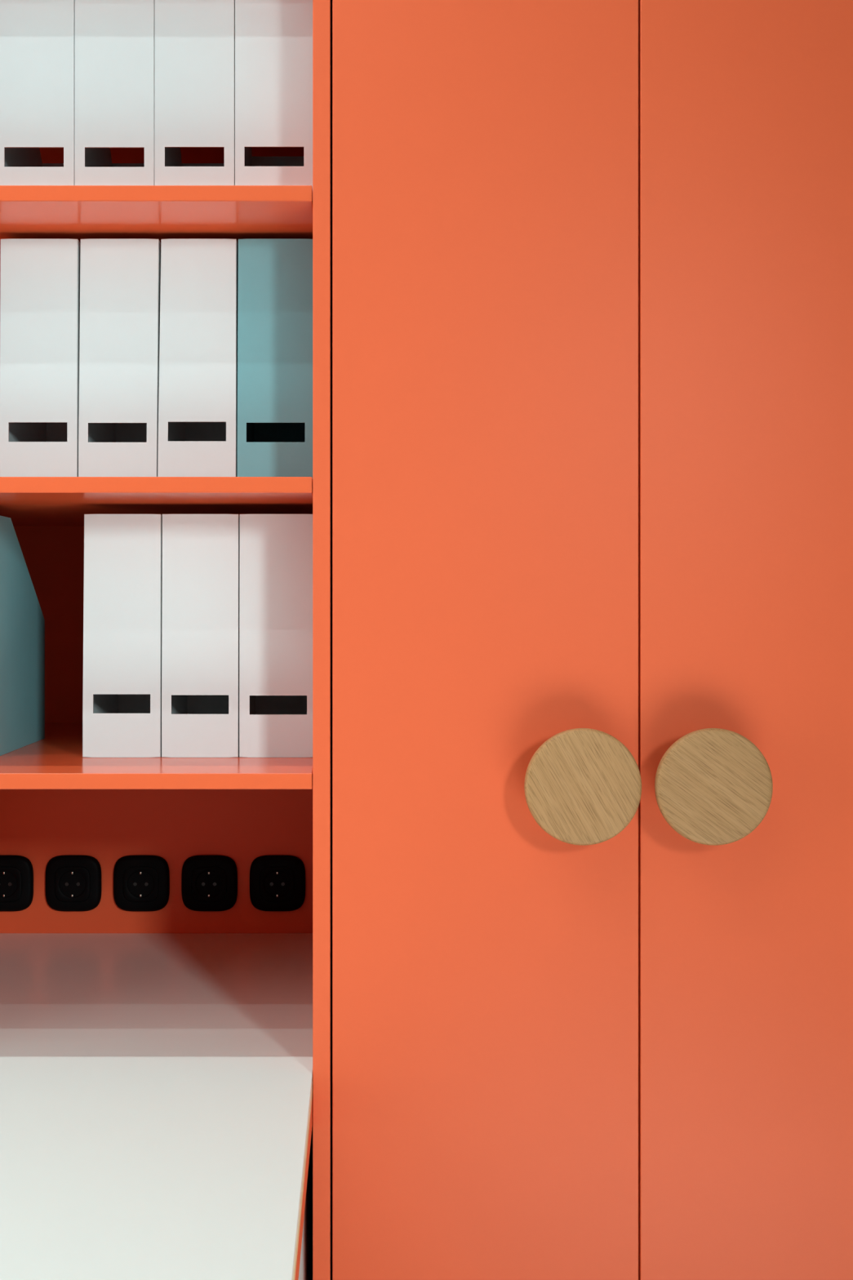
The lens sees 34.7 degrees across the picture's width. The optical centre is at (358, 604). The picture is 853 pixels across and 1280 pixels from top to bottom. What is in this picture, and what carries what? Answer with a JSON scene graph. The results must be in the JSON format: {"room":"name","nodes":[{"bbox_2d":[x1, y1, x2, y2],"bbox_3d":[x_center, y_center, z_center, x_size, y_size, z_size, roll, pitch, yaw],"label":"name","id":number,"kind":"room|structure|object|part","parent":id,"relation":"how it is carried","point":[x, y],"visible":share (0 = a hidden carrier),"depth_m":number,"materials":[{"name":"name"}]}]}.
{"room":"home office","nodes":[
{"label":"home office","id":0,"kind":"room"},
{"bbox_3d":[0.250,1.325,-0.275,6.500,0.050,5.250,0,0,0],"label":"floor","id":1,"kind":"structure","parent":0,"visible":0},
{"bbox_2d":[0,933,312,1279],"bbox_3d":[-0.359,0.926,1.634,0.609,0.748,1.307,0,0,0],"label":"desk","id":2,"kind":"object","parent":1,"relation":"on","point":[156,1089],"visible":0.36,"depth_m":1.50,"materials":[{"name":"white laminate"}]},
{"bbox_3d":[-0.359,0.595,1.634,0.609,0.034,1.307,0,0,0],"label":"frame","id":3,"kind":"part","parent":2,"relation":"part of","materials":[{"name":"orange paint"}]},
{"bbox_2d":[0,0,332,1279],"bbox_3d":[-0.360,0.100,1.950,0.652,2.400,0.700,0,0,0],"label":"shelving unit","id":4,"kind":"object","parent":1,"relation":"on","point":[55,801],"visible":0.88,"depth_m":1.69,"materials":[{"name":"orange paint"}]},
{"bbox_2d":[0,854,33,911],"bbox_3d":[-0.593,0.468,2.281,0.094,0.094,0.014,0,0,0],"label":"power socket","id":5,"kind":"object","parent":4,"relation":"attached to","point":[16,872],"visible":1,"depth_m":2.28,"materials":[{"name":"black plastic"}]},
{"bbox_2d":[0,515,44,755],"bbox_3d":[-0.516,0.041,1.890,0.098,0.315,0.250,0,0,1],"label":"magazine file","id":6,"kind":"object","parent":4,"relation":"on","point":[22,621],"visible":1,"depth_m":1.87,"materials":[{"name":"teal cardboard"}]},
{"bbox_2d":[0,0,74,185],"bbox_3d":[-0.407,-0.649,1.832,0.100,0.314,0.250,0,0,0],"label":"magazine file","id":7,"kind":"object","parent":4,"relation":"on","point":[37,37],"visible":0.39,"depth_m":1.71,"materials":[{"name":"white cardboard"}]},
{"bbox_2d":[0,238,79,476],"bbox_3d":[-0.406,-0.306,1.853,0.099,0.313,0.250,0,0,0],"label":"magazine file","id":8,"kind":"object","parent":4,"relation":"on","point":[40,277],"visible":0.59,"depth_m":1.73,"materials":[{"name":"white cardboard"}]},
{"bbox_2d":[44,854,101,911],"bbox_3d":[-0.478,0.468,2.281,0.094,0.094,0.014,0,0,0],"label":"power socket","id":9,"kind":"object","parent":4,"relation":"attached to","point":[73,882],"visible":1,"depth_m":2.28,"materials":[{"name":"plastic"}]},
{"bbox_2d":[74,0,154,185],"bbox_3d":[-0.306,-0.649,1.832,0.100,0.314,0.250,0,0,0],"label":"magazine file","id":10,"kind":"object","parent":4,"relation":"on","point":[114,39],"visible":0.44,"depth_m":1.71,"materials":[{"name":"white cardboard"}]},
{"bbox_2d":[78,238,160,476],"bbox_3d":[-0.305,-0.306,1.853,0.102,0.313,0.250,0,0,0],"label":"magazine file","id":11,"kind":"object","parent":4,"relation":"on","point":[119,324],"visible":0.61,"depth_m":1.73,"materials":[{"name":"white cardboard"}]},
{"bbox_2d":[82,514,162,757],"bbox_3d":[-0.307,0.041,1.890,0.102,0.315,0.250,0,0,0],"label":"magazine file","id":12,"kind":"object","parent":4,"relation":"on","point":[122,677],"visible":0.88,"depth_m":1.76,"materials":[{"name":"white cardboard"}]},
{"bbox_2d":[113,854,169,911],"bbox_3d":[-0.364,0.468,2.281,0.094,0.094,0.014,0,0,0],"label":"power socket","id":13,"kind":"object","parent":4,"relation":"attached to","point":[141,882],"visible":1,"depth_m":2.28,"materials":[{"name":"plastic"}]},
{"bbox_3d":[-0.360,0.208,1.944,0.609,0.019,0.688,0,0,0],"label":"shelf","id":14,"kind":"part","parent":4,"relation":"part of","materials":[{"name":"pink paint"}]},
{"bbox_3d":[-0.360,-0.140,1.944,0.609,0.019,0.688,0,0,0],"label":"shelf","id":15,"kind":"part","parent":4,"relation":"part of","materials":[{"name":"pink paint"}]},
{"bbox_3d":[-0.360,-0.482,1.944,0.609,0.019,0.688,0,0,0],"label":"shelf","id":16,"kind":"part","parent":4,"relation":"part of","materials":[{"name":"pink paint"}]},
{"bbox_3d":[-0.360,0.108,2.294,0.610,2.379,0.012,0,0,0],"label":"panel","id":17,"kind":"part","parent":4,"relation":"part of","materials":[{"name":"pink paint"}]},
{"bbox_2d":[154,0,235,185],"bbox_3d":[-0.206,-0.649,1.832,0.100,0.314,0.250,0,0,0],"label":"magazine file","id":18,"kind":"object","parent":4,"relation":"on","point":[194,40],"visible":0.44,"depth_m":1.71,"materials":[{"name":"white cardboard"}]},
{"bbox_2d":[157,238,238,476],"bbox_3d":[-0.206,-0.306,1.853,0.100,0.313,0.250,0,0,0],"label":"magazine file","id":19,"kind":"object","parent":4,"relation":"on","point":[197,390],"visible":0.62,"depth_m":1.73,"materials":[{"name":"white cardboard"}]},
{"bbox_2d":[161,514,239,757],"bbox_3d":[-0.206,0.041,1.890,0.100,0.315,0.250,0,0,0],"label":"magazine file","id":20,"kind":"object","parent":4,"relation":"on","point":[200,554],"visible":0.88,"depth_m":1.76,"materials":[{"name":"white cardboard"}]},
{"bbox_2d":[181,854,237,911],"bbox_3d":[-0.251,0.468,2.281,0.094,0.094,0.014,0,0,0],"label":"power socket","id":21,"kind":"object","parent":4,"relation":"attached to","point":[209,882],"visible":1,"depth_m":2.28,"materials":[{"name":"plastic"}]},
{"bbox_2d":[235,0,312,187],"bbox_3d":[-0.106,-0.649,1.832,0.099,0.314,0.250,0,0,0],"label":"magazine file","id":22,"kind":"object","parent":4,"relation":"on","point":[273,38],"visible":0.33,"depth_m":1.71,"materials":[{"name":"white cardboard"}]},
{"bbox_2d":[236,238,312,478],"bbox_3d":[-0.105,-0.306,1.853,0.099,0.313,0.250,0,0,0],"label":"magazine file","id":23,"kind":"object","parent":4,"relation":"on","point":[275,276],"visible":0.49,"depth_m":1.73,"materials":[{"name":"teal cardboard"}]},
{"bbox_2d":[239,514,312,757],"bbox_3d":[-0.105,0.041,1.890,0.100,0.315,0.250,0,0,0],"label":"magazine file","id":24,"kind":"object","parent":4,"relation":"on","point":[276,550],"visible":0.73,"depth_m":1.76,"materials":[{"name":"white cardboard"}]},
{"bbox_2d":[249,854,305,911],"bbox_3d":[-0.137,0.468,2.281,0.094,0.094,0.014,0,0,0],"label":"power socket","id":25,"kind":"object","parent":4,"relation":"attached to","point":[277,882],"visible":1,"depth_m":2.28,"materials":[{"name":"plastic"}]},
{"bbox_3d":[-0.044,0.100,1.950,0.020,2.400,0.700,0,0,0],"label":"panel","id":26,"kind":"part","parent":4,"relation":"part of","materials":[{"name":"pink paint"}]},
{"bbox_2d":[297,1124,312,1279],"bbox_3d":[-0.292,0.980,1.876,0.456,0.640,0.488,0,0,0],"label":"drawer pedestal","id":27,"kind":"object","parent":1,"relation":"on","point":[305,1272],"visible":0.07,"depth_m":1.73,"materials":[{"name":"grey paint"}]},
{"bbox_3d":[-0.292,0.767,1.641,0.454,0.205,0.018,0,0,0],"label":"drawer","id":28,"kind":"part","parent":27,"relation":"part of","materials":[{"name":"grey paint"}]},
{"bbox_2d":[332,0,852,1279],"bbox_3d":[0.329,0.100,1.921,0.721,2.400,0.758,0,0,0],"label":"wardrobe","id":29,"kind":"object","parent":1,"relation":"on","point":[592,260],"visible":1,"depth_m":1.60,"materials":[{"name":"orange paint"}]},
{"bbox_3d":[0.148,0.066,1.610,0.359,2.328,0.020,0,0,0],"label":"door","id":30,"kind":"part","parent":29,"relation":"part of","materials":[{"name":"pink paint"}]},
{"bbox_3d":[0.255,0.207,1.571,0.133,0.133,0.057,-30,0,0],"label":"knob","id":31,"kind":"part","parent":29,"relation":"part of","materials":[{"name":"brown wood"}]},
{"bbox_3d":[0.403,0.207,1.571,0.133,0.133,0.057,37,0,0],"label":"knob","id":32,"kind":"part","parent":29,"relation":"part of","materials":[{"name":"brown wood"}]},
{"bbox_3d":[0.510,0.066,1.610,0.359,2.328,0.020,0,0,0],"label":"door","id":33,"kind":"part","parent":29,"relation":"part of","materials":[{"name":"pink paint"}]}
]}

